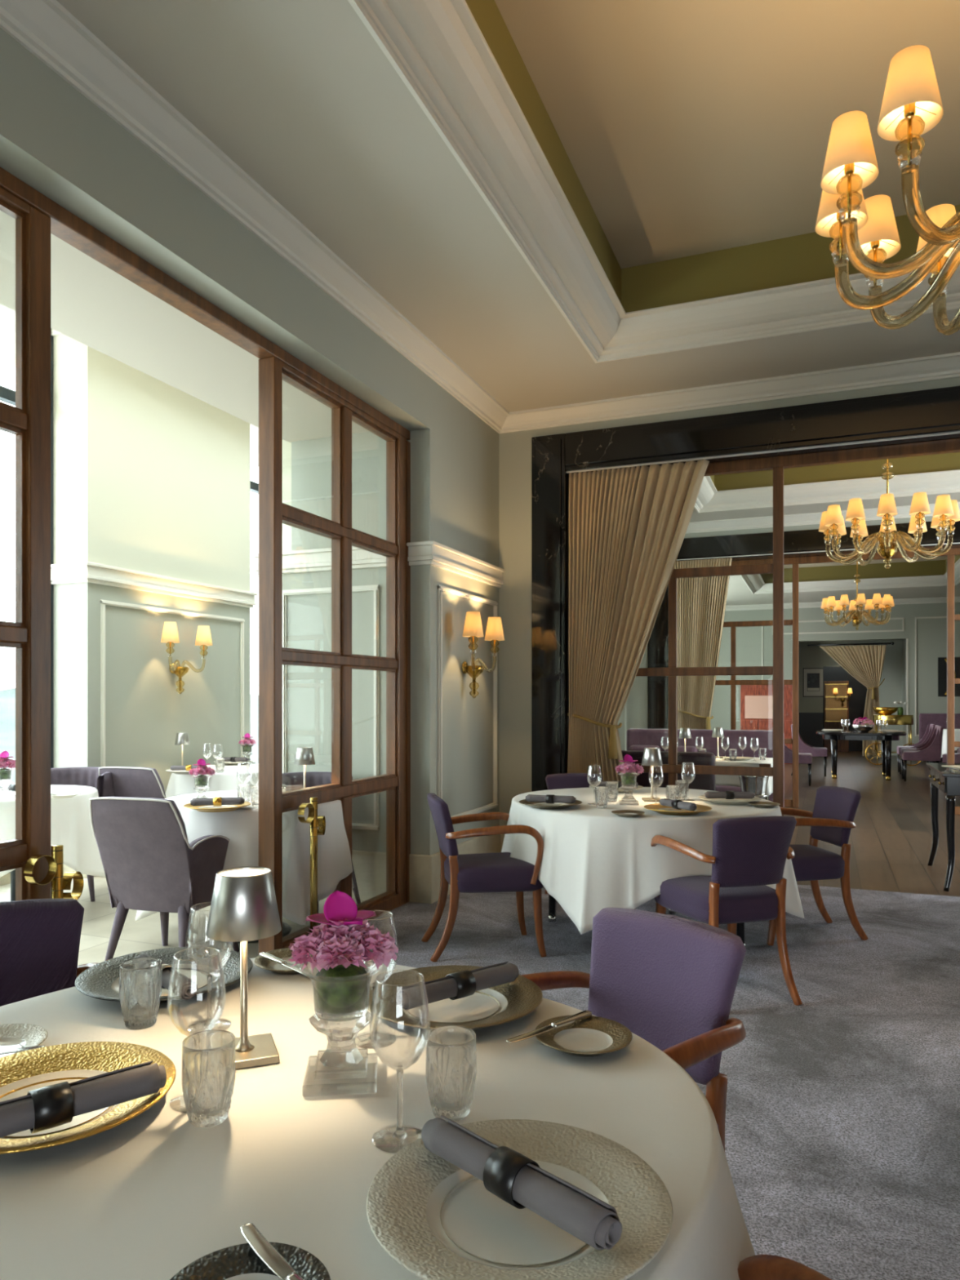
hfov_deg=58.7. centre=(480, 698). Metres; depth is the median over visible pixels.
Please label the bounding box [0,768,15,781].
cup
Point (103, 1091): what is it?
napkin
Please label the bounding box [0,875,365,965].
floor
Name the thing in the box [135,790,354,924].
tablecloth
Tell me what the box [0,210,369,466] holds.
ceiling
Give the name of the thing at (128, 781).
tub chair
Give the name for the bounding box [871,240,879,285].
socket
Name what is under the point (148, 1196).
tablecloth
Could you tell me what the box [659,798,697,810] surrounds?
napkin
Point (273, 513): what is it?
door
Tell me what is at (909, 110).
socket
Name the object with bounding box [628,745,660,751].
cushion
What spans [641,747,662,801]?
table lamp
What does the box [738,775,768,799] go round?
ice bucket
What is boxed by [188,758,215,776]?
flower arrangement
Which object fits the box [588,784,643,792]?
charger plate
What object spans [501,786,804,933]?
tablecloth
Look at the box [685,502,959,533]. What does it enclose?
crown molding
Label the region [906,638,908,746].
trim
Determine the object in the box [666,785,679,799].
glass tumbler
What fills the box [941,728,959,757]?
tablecloth
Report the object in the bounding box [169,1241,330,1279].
bread plate
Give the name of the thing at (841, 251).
socket
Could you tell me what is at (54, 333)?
crown molding
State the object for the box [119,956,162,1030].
glass tumbler
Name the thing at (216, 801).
napkin ring
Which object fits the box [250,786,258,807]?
glass tumbler
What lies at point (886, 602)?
chandelier
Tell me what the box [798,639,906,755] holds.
wall
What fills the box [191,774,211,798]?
crystal vase
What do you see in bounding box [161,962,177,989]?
napkin ring
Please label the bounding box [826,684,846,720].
shelves
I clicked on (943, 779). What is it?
console table
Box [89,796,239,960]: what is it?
tub chair
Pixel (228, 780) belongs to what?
tablecloth
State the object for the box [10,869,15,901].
dining table
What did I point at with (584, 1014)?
butter knife
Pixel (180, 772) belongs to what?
charger plate
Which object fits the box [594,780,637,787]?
napkin
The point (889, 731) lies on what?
charger plate
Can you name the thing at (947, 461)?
ceiling
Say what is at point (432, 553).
chair rail
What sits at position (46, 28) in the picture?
crown molding
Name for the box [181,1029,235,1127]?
glass tumbler
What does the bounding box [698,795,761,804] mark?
charger plate
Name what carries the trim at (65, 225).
attached to the wall at (54, 140)
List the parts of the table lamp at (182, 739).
lamp shade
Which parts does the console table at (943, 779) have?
drawer, leg, drawer, drawer, leg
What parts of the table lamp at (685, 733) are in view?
stem, lamp shade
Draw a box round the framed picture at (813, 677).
[803,667,823,697]
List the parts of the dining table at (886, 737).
leg, leg, leg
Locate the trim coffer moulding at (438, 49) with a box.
[347,0,959,363]
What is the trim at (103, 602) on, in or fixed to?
attached to the wall at (145, 712)
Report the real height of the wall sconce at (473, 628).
0.580 m
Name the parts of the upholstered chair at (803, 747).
panel, panel, seat, leg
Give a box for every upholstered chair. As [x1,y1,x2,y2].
[771,727,812,786]
[791,724,826,776]
[897,724,935,773]
[900,724,941,775]
[900,726,943,781]
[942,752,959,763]
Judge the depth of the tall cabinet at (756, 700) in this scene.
17.31 m
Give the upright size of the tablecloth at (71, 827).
0.526 m
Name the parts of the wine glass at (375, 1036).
stem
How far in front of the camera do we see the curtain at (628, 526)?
6.29 m
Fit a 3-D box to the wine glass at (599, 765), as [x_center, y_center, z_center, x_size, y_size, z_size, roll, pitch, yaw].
[0.610,0.460,4.551,0.078,0.206,0.078,0,0,40]
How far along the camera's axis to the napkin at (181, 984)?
1.55 m
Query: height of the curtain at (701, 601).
2.990 m
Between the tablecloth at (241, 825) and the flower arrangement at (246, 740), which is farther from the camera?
the flower arrangement at (246, 740)
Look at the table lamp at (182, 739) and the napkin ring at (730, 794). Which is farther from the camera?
the table lamp at (182, 739)
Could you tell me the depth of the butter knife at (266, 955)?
1.75 m
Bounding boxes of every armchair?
[0,898,98,1006]
[421,793,546,962]
[521,907,746,1151]
[544,773,635,909]
[650,816,802,1005]
[737,1254,831,1279]
[766,786,868,946]
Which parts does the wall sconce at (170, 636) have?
lamp shade, arm, lamp shade, arm, lamp shade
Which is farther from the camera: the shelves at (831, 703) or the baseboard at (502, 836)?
the shelves at (831, 703)
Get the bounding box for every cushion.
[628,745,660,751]
[664,746,697,751]
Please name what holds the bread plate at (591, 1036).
on the tablecloth at (148, 1196)
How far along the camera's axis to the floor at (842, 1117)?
3.36 m
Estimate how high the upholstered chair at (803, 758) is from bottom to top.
0.877 m
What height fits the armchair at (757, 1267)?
0.815 m
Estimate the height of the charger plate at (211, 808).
0.028 m
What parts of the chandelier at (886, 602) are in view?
lamp shade, lamp shade, arm, arm, lamp shade, arm, lamp shade, arm, arm, lamp shade, stem, arm, lamp shade, arm, arm, lamp shade, arm, arm, lamp shade, arm, lamp shade, lamp shade, lamp shade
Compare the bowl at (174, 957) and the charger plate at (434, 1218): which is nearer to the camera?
the charger plate at (434, 1218)
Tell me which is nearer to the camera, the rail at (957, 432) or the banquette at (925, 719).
the rail at (957, 432)
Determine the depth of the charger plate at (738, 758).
7.74 m
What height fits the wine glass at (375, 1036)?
0.206 m
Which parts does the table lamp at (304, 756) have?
lamp shade, stem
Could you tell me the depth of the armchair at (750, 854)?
3.67 m
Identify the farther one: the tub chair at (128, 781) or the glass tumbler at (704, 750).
the glass tumbler at (704, 750)
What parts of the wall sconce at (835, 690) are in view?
lamp shade, lamp shade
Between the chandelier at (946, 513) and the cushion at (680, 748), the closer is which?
the chandelier at (946, 513)
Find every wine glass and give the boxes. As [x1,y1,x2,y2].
[167,946,225,1113]
[186,902,233,1033]
[355,910,398,1048]
[369,969,430,1153]
[586,764,601,804]
[648,765,663,803]
[680,762,695,800]
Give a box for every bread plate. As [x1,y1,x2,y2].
[0,1023,48,1057]
[50,792,78,798]
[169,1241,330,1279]
[253,947,312,974]
[534,1014,632,1056]
[611,809,644,817]
[747,801,779,808]
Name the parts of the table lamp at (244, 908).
lamp shade, stem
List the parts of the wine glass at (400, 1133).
stem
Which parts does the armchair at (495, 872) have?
leg, backrest, leg, armrest, seat, armrest, leg, leg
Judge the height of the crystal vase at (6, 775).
0.164 m
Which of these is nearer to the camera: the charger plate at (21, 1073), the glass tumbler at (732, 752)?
the charger plate at (21, 1073)
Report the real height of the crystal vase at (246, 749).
0.164 m
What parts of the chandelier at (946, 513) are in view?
lamp shade, lamp shade, lamp shade, arm, arm, lamp shade, arm, lamp shade, arm, arm, arm, lamp shade, stem, lamp shade, arm, arm, lamp shade, arm, lamp shade, arm, arm, lamp shade, lamp shade, lamp shade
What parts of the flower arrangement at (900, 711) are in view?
stem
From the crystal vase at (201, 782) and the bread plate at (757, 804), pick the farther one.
the crystal vase at (201, 782)
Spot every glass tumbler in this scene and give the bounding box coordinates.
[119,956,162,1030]
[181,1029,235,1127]
[215,758,224,772]
[237,783,250,802]
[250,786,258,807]
[426,1025,476,1121]
[595,786,608,808]
[605,781,618,802]
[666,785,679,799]
[675,780,688,800]
[698,748,706,752]
[728,748,737,760]
[758,747,766,759]
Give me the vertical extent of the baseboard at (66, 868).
0.317 m
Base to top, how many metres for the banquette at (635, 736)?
0.990 m
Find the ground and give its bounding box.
[0,688,257,784]
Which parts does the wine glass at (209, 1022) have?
stem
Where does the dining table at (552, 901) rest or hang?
on the floor at (842, 1117)
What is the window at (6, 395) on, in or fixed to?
in the wall at (151, 476)
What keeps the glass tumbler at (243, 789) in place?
on the tablecloth at (241, 825)
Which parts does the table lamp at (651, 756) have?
stem, lamp shade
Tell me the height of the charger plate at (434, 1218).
0.028 m
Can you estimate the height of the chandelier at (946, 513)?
1.530 m
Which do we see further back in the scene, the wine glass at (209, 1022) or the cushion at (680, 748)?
the cushion at (680, 748)
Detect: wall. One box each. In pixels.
[0,27,626,855]
[0,872,10,885]
[53,333,291,591]
[53,582,249,793]
[282,431,386,852]
[498,377,959,826]
[626,515,933,729]
[710,602,959,745]
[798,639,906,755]
[798,712,822,747]
[822,666,867,751]
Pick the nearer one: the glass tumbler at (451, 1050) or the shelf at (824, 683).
the glass tumbler at (451, 1050)
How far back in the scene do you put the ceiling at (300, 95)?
3.73 m
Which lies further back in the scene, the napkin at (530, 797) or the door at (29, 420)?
the napkin at (530, 797)
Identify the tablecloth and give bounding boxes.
[0,784,106,877]
[0,957,755,1279]
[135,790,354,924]
[164,764,258,798]
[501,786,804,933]
[715,757,773,795]
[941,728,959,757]
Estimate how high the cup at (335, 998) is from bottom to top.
0.070 m
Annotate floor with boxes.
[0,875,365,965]
[365,751,959,1279]
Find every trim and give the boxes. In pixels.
[0,166,410,922]
[100,599,244,767]
[251,546,386,574]
[282,584,379,830]
[531,386,959,791]
[647,520,959,728]
[693,469,959,512]
[739,558,959,594]
[761,626,763,679]
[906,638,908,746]
[915,616,946,736]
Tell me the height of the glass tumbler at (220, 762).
0.107 m
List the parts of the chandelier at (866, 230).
lamp shade, lamp shade, lamp shade, arm, arm, lamp shade, arm, arm, lamp shade, arm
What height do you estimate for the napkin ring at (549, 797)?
0.046 m
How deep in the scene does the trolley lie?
16.80 m
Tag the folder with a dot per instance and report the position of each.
(957, 766)
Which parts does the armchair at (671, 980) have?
armrest, backrest, armrest, leg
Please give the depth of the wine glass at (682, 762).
4.73 m
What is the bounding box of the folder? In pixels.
[941,764,959,768]
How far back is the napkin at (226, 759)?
7.28 m
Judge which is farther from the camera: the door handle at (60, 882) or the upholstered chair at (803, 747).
the upholstered chair at (803, 747)
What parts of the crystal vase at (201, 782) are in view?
stem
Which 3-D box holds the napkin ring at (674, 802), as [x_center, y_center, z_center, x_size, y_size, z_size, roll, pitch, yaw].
[0.974,0.522,4.206,0.046,0.046,0.040,0,0,-25]
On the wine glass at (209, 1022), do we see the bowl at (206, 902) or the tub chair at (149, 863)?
the bowl at (206, 902)
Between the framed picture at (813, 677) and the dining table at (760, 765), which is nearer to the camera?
the dining table at (760, 765)
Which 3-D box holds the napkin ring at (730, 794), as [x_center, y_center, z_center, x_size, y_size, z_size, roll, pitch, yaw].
[1.348,0.522,4.609,0.040,0.046,0.046,0,0,5]
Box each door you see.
[0,186,50,900]
[258,356,406,955]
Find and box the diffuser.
[218,869,268,876]
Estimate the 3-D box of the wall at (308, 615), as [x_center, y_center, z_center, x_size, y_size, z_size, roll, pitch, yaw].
[-0.750,-0.215,6.405,1.060,3.070,1.480,0,0,22]
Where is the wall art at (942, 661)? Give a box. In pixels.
[937,657,959,696]
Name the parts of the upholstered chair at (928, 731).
leg, leg, seat, panel, panel, backrest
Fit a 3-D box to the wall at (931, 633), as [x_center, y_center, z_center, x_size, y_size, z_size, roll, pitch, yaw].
[8.457,-0.480,18.978,8.900,3.600,0.174,0,0,22]
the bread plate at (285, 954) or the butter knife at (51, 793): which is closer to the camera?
the bread plate at (285, 954)
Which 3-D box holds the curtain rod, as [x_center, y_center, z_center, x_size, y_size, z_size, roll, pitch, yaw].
[8.285,-1.210,19.108,1.785,0.070,0.070,0,0,22]
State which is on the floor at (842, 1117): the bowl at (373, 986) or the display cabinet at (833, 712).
the display cabinet at (833, 712)
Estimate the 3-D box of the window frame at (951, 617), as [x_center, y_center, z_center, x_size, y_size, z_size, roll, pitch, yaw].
[4.579,-0.193,10.052,4.580,3.026,0.070,0,0,22]
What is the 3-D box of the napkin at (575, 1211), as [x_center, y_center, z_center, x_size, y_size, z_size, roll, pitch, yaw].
[0.036,0.521,0.931,0.041,0.040,0.278,0,0,-44]
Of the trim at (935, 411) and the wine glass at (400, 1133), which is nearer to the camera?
the wine glass at (400, 1133)
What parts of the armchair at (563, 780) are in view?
backrest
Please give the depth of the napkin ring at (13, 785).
5.18 m
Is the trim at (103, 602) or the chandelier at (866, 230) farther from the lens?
the trim at (103, 602)
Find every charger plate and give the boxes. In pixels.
[0,1041,176,1154]
[75,946,253,1001]
[165,768,191,774]
[183,801,250,812]
[213,760,253,764]
[365,1119,673,1279]
[367,964,542,1029]
[519,799,582,808]
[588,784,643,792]
[644,803,711,815]
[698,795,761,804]
[723,756,754,760]
[821,729,841,732]
[884,730,905,733]
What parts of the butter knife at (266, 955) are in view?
handle, blade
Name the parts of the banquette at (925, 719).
backrest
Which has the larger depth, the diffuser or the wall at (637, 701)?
the wall at (637, 701)
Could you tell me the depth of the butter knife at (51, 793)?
4.85 m
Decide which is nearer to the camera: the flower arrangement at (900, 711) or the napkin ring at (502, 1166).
the napkin ring at (502, 1166)
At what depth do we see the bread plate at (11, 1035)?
1.40 m
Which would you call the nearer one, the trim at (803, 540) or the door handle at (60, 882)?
the door handle at (60, 882)
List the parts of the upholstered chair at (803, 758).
panel, panel, seat, leg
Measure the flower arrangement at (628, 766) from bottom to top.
0.158 m
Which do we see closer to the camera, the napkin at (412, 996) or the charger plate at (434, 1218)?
the charger plate at (434, 1218)
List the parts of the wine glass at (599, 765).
stem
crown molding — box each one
[0,0,959,433]
[51,328,62,336]
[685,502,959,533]
[724,596,959,610]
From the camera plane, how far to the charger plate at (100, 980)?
1.73 m
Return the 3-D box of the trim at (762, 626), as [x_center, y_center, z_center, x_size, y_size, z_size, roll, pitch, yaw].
[5.600,-0.470,20.048,2.000,2.580,0.024,0,0,22]
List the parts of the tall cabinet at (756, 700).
door, frosted panel, door, door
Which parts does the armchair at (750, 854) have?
leg, armrest, leg, seat, leg, backrest, leg, armrest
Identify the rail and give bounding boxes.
[406,540,504,587]
[565,431,959,473]
[676,542,959,560]
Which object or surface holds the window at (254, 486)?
in the wall at (151, 476)
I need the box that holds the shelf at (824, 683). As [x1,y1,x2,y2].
[824,683,848,684]
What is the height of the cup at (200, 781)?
0.061 m
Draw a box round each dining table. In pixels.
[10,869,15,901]
[224,921,291,942]
[548,893,745,946]
[759,764,770,800]
[816,730,906,780]
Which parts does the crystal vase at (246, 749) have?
stem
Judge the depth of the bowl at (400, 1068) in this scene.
1.09 m
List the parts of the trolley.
trolley frame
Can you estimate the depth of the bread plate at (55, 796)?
4.82 m
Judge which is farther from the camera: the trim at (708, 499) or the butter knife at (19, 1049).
the trim at (708, 499)
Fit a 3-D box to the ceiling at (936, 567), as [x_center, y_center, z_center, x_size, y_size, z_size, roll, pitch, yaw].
[6.248,-2.462,14.193,3.886,0.295,6.000,0,0,22]
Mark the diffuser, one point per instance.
(224, 873)
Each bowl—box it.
[167,946,225,1036]
[186,902,233,974]
[366,910,398,987]
[369,969,430,1071]
[852,724,874,732]
[872,706,897,715]
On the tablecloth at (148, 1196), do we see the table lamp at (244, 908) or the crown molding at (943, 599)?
the table lamp at (244, 908)
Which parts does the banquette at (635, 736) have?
seat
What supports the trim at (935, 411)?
attached to the wall at (514, 447)
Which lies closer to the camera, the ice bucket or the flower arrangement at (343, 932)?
the flower arrangement at (343, 932)
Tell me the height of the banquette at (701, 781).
0.900 m
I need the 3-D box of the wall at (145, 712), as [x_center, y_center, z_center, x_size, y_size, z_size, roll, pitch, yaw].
[-2.693,0.195,7.242,0.350,2.250,1.920,0,0,22]
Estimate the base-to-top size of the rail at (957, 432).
0.008 m
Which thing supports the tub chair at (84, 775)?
on the floor at (144, 934)
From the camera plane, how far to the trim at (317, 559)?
5.71 m
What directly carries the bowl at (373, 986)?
on the wine glass at (375, 1036)
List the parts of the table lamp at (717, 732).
lamp shade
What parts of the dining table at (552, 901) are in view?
leg, leg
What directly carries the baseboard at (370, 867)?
attached to the wall at (308, 615)
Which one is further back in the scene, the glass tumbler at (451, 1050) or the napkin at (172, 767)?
the napkin at (172, 767)
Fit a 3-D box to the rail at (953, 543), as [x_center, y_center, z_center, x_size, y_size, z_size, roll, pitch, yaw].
[4.433,-1.702,9.688,4.580,0.008,0.025,0,0,22]
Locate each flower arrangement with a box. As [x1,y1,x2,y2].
[0,751,15,769]
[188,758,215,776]
[238,733,256,745]
[288,890,398,977]
[614,754,644,773]
[853,716,875,724]
[893,701,906,715]
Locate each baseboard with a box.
[63,864,95,878]
[351,849,386,900]
[408,834,500,903]
[500,834,505,852]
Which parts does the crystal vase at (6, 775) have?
stem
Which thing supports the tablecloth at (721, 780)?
on the dining table at (760, 765)
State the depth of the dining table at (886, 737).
13.95 m
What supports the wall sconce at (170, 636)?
attached to the wall at (145, 712)
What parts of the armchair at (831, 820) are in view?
leg, armrest, seat, leg, armrest, backrest, leg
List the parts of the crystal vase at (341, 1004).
stem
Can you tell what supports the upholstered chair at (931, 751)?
on the floor at (842, 1117)
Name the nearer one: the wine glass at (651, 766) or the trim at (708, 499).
the wine glass at (651, 766)
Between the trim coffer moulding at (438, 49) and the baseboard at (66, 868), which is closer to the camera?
the trim coffer moulding at (438, 49)
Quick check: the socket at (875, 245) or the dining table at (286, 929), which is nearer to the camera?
the socket at (875, 245)
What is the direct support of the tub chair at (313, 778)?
on the floor at (144, 934)
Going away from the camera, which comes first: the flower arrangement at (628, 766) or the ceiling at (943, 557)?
the flower arrangement at (628, 766)
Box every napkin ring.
[10,783,15,791]
[26,1080,73,1133]
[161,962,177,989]
[185,764,191,770]
[213,796,222,806]
[230,756,236,762]
[282,784,285,791]
[445,969,475,999]
[483,1146,540,1208]
[546,794,554,803]
[671,799,680,809]
[725,791,733,799]
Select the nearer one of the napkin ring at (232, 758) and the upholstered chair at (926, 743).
the napkin ring at (232, 758)
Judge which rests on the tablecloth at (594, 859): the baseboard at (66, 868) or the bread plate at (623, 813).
the bread plate at (623, 813)
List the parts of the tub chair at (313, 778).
leg, leg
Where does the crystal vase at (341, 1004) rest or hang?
on the tablecloth at (148, 1196)
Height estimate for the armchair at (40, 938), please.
0.815 m
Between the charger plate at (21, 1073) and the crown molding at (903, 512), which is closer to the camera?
the charger plate at (21, 1073)
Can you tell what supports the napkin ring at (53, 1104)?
on the napkin at (103, 1091)
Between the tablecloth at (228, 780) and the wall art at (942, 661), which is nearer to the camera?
the tablecloth at (228, 780)
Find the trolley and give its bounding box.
[865,714,921,765]
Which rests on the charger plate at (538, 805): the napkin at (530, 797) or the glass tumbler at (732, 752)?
the napkin at (530, 797)
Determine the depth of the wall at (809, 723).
20.40 m
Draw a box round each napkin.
[0,1060,166,1137]
[134,953,197,999]
[170,764,207,770]
[190,796,244,805]
[220,756,248,761]
[285,784,303,791]
[395,961,519,1009]
[421,1115,622,1250]
[525,794,575,803]
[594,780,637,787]
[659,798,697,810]
[704,791,755,798]
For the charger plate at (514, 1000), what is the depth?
1.55 m
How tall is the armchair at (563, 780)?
0.815 m
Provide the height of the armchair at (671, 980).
0.815 m
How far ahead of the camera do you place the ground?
785.80 m
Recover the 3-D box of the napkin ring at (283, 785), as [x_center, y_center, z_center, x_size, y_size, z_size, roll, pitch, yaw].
[-1.151,0.522,4.950,0.040,0.046,0.046,0,0,-24]
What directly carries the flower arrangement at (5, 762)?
in the crystal vase at (6, 775)
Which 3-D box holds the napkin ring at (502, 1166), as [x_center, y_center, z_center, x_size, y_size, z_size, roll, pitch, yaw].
[0.035,0.521,0.930,0.049,0.049,0.042,0,0,-44]
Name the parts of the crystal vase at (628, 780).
stem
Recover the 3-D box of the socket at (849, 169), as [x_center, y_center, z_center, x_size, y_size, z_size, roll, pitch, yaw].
[1.021,-1.412,2.360,0.027,0.164,0.026,0,0,22]
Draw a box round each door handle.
[23,844,84,900]
[297,797,325,933]
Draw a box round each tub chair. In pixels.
[50,766,114,902]
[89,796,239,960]
[98,766,183,889]
[282,771,360,913]
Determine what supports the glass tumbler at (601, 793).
on the tablecloth at (594, 859)
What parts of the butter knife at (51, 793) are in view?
handle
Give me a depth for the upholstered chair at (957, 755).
13.01 m
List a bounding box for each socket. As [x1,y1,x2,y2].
[836,211,845,259]
[844,162,854,217]
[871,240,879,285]
[903,102,915,164]
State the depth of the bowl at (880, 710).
16.92 m
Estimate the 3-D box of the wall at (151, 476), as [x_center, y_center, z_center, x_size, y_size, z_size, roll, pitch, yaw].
[-2.202,-1.855,8.461,0.350,1.850,4.550,0,0,22]
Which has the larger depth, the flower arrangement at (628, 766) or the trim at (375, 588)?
the trim at (375, 588)
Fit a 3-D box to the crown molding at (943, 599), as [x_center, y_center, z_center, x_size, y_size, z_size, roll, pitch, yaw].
[6.646,-2.105,14.486,8.500,0.110,9.560,0,0,22]
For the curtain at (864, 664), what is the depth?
18.95 m
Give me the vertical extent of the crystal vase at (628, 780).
0.164 m
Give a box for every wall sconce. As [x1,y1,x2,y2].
[160,621,212,693]
[462,611,504,697]
[832,688,852,706]
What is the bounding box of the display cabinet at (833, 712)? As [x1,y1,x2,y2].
[823,680,848,752]
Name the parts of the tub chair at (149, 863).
leg, seat, leg, leg, leg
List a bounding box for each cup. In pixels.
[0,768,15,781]
[191,774,211,787]
[299,958,382,1021]
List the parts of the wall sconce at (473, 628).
wall plate, arm, lamp shade, lamp shade, arm, lamp shade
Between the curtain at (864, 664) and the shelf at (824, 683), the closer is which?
the curtain at (864, 664)
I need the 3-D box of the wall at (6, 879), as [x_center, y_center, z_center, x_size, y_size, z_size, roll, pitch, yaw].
[-3.532,1.280,5.790,0.120,0.080,14.500,0,0,22]
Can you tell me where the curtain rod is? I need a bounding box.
[807,641,893,645]
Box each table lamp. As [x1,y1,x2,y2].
[174,732,190,765]
[205,866,281,1069]
[293,746,315,788]
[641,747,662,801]
[679,728,691,751]
[711,727,724,758]
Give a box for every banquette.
[621,750,715,791]
[626,728,784,807]
[919,713,959,761]
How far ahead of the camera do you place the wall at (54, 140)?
4.61 m
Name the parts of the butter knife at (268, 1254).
handle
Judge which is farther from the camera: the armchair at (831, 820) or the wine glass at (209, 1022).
the armchair at (831, 820)
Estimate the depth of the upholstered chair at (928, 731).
14.97 m
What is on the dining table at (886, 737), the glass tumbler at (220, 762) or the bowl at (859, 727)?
the bowl at (859, 727)
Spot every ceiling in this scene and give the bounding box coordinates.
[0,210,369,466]
[56,0,959,605]
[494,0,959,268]
[710,452,959,490]
[760,555,959,583]
[783,555,946,568]
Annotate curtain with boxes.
[567,459,709,781]
[673,557,732,729]
[819,644,885,757]
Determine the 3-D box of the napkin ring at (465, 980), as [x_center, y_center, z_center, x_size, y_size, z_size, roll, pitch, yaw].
[-0.036,0.521,1.554,0.040,0.046,0.046,0,0,-38]
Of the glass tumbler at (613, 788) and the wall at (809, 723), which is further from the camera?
the wall at (809, 723)
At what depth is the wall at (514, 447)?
6.55 m
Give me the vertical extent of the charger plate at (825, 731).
0.028 m
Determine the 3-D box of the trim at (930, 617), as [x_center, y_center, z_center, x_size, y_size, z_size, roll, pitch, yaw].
[10.715,-0.470,17.987,2.770,2.580,0.024,0,0,22]
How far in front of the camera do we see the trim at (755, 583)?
16.60 m
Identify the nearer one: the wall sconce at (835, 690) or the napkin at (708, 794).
the napkin at (708, 794)
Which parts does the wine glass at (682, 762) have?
stem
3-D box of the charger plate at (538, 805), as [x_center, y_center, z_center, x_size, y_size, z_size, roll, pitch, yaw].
[0.365,0.549,4.432,0.327,0.028,0.327,0,0,22]
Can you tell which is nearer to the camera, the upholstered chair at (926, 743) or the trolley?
the upholstered chair at (926, 743)
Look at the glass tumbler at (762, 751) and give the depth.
7.77 m
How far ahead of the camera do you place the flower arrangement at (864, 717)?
14.12 m
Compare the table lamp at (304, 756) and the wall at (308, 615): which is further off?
the wall at (308, 615)
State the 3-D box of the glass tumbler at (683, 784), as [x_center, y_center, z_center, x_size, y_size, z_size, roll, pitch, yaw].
[1.117,0.510,4.730,0.068,0.107,0.068,0,0,-39]
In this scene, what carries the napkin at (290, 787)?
on the charger plate
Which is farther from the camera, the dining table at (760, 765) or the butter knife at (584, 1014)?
the dining table at (760, 765)
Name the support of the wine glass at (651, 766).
on the tablecloth at (594, 859)
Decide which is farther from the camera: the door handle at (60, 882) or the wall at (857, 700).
the wall at (857, 700)
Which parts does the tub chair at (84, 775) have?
leg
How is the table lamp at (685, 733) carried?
on the tablecloth at (721, 780)
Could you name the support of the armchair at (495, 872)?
on the floor at (842, 1117)
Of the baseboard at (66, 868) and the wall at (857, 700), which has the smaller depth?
the baseboard at (66, 868)
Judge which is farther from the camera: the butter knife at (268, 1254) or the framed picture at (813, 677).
the framed picture at (813, 677)
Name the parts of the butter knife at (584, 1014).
blade, handle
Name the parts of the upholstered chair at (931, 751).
leg, leg, panel, seat, panel, backrest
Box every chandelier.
[814,44,959,335]
[818,458,959,568]
[821,560,894,630]
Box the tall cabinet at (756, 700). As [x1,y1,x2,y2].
[740,684,792,764]
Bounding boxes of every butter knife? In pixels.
[0,1045,44,1054]
[50,792,81,794]
[240,1222,304,1279]
[259,951,302,973]
[506,1009,592,1043]
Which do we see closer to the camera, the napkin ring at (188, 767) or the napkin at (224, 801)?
the napkin at (224, 801)
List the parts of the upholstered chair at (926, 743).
seat, panel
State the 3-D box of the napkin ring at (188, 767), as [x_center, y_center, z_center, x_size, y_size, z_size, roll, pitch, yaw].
[-2.190,0.522,6.420,0.040,0.046,0.046,0,0,-12]
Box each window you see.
[0,328,53,872]
[249,430,258,764]
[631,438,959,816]
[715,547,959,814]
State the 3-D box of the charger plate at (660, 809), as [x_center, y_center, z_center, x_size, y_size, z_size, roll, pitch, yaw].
[0.974,0.549,4.206,0.327,0.028,0.327,0,0,22]
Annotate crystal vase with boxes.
[0,768,15,798]
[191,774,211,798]
[240,744,254,764]
[299,958,382,1097]
[617,772,639,804]
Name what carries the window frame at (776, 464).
in the wall at (514, 447)
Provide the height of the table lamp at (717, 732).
0.290 m
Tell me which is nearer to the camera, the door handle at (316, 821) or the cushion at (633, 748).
the door handle at (316, 821)
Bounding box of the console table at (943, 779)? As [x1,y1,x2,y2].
[925,762,959,891]
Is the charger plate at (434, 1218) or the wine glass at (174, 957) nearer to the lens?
the charger plate at (434, 1218)

